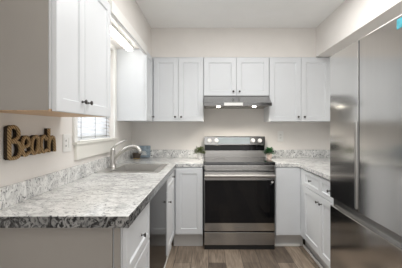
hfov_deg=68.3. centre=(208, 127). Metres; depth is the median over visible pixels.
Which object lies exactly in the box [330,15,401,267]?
refrigerator
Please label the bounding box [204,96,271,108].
range hood
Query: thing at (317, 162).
countertop
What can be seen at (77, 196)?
countertop
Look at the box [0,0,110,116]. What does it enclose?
upper cabinet
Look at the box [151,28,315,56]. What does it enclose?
wall
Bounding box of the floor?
[165,229,319,267]
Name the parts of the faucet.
spout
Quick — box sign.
[3,125,55,159]
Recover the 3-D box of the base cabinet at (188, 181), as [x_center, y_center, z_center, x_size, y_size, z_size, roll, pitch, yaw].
[-0.223,0.858,3.491,0.321,0.875,0.635,0,0,0]
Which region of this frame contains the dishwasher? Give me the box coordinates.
[149,182,165,267]
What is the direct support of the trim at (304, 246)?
on the floor
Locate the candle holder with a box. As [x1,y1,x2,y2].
[132,152,140,158]
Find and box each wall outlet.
[63,134,70,151]
[277,131,282,141]
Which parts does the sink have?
bowl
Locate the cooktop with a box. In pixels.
[204,157,274,164]
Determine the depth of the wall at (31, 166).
1.78 m
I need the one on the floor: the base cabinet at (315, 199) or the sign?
the base cabinet at (315, 199)
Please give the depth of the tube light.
2.67 m
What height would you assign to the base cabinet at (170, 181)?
0.875 m
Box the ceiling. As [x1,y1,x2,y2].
[136,0,344,27]
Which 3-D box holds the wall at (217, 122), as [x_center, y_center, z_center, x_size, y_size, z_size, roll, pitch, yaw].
[0.310,0.058,3.870,2.871,2.475,0.120,0,0,0]
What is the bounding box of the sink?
[95,164,167,172]
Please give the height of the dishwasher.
0.873 m
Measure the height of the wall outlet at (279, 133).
0.136 m
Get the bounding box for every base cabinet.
[0,202,149,267]
[166,172,174,255]
[174,165,203,245]
[275,167,302,245]
[300,168,333,267]
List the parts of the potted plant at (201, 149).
pot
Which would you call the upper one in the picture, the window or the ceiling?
the ceiling
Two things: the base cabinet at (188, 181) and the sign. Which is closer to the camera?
the sign
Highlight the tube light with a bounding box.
[111,24,133,50]
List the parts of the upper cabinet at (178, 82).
door, door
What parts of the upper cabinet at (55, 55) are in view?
panel, panel, door, door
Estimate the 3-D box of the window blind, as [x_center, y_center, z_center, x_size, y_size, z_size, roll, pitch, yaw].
[-1.030,-0.347,2.623,0.059,0.893,0.857,0,0,0]
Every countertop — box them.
[0,150,203,227]
[265,150,329,179]
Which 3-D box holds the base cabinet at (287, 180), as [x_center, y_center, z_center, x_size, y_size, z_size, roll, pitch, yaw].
[0.877,0.858,3.491,0.315,0.875,0.635,0,0,0]
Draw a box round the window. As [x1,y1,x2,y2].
[72,44,117,159]
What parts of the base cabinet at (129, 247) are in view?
panel, corner post, drawer, drawer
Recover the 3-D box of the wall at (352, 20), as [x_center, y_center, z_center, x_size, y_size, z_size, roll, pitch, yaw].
[1.435,-1.008,2.195,0.341,0.345,2.590,0,0,0]
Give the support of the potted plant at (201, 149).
on the countertop at (77, 196)
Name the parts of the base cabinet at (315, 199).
door, drawer, drawer, door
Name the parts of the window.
pane, sash, sill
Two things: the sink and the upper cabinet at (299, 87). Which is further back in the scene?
the upper cabinet at (299, 87)
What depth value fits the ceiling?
3.02 m
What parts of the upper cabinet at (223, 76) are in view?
door, door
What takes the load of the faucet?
on the countertop at (77, 196)
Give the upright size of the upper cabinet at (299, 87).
0.757 m
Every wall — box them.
[0,50,131,186]
[107,0,150,54]
[132,109,329,228]
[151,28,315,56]
[316,0,401,56]
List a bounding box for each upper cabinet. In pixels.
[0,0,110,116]
[117,49,153,121]
[152,57,203,121]
[204,57,268,95]
[264,57,329,121]
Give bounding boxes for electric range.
[204,136,275,248]
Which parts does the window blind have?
rail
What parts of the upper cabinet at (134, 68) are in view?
door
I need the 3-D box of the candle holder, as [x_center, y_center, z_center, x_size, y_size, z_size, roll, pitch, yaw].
[-0.885,0.343,3.640,0.104,0.075,0.104,0,0,0]
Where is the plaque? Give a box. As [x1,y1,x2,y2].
[139,146,150,157]
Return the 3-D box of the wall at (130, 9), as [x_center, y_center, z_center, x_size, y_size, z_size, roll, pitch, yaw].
[-0.830,-1.008,2.195,0.310,0.345,2.590,0,0,0]
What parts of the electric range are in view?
control panel, storage drawer, oven door, rail, handle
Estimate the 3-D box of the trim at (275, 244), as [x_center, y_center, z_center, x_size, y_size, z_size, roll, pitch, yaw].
[0.861,1.281,3.241,0.278,0.028,0.014,0,0,0]
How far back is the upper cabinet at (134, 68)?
3.13 m
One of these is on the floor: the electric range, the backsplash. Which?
the electric range
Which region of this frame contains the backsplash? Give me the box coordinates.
[265,150,329,157]
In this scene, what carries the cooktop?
in the electric range
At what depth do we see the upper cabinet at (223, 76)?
3.48 m
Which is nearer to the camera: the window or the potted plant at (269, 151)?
the window
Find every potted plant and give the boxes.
[193,146,205,158]
[264,147,274,158]
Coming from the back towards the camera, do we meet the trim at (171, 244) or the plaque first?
the plaque
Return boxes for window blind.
[78,117,109,140]
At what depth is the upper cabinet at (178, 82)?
3.48 m
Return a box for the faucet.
[109,140,141,167]
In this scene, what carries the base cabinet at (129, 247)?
on the floor
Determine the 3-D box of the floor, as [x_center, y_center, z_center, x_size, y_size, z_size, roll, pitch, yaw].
[0.000,1.345,-0.035,8.000,0.100,7.930,0,0,0]
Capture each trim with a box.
[108,0,146,54]
[164,244,171,267]
[275,244,299,245]
[303,244,322,267]
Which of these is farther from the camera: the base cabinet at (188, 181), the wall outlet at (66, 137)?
the base cabinet at (188, 181)
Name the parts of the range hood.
control plate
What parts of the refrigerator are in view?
door, handle, freezer drawer, door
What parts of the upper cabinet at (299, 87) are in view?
door, door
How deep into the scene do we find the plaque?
3.74 m
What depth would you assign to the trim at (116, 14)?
2.33 m

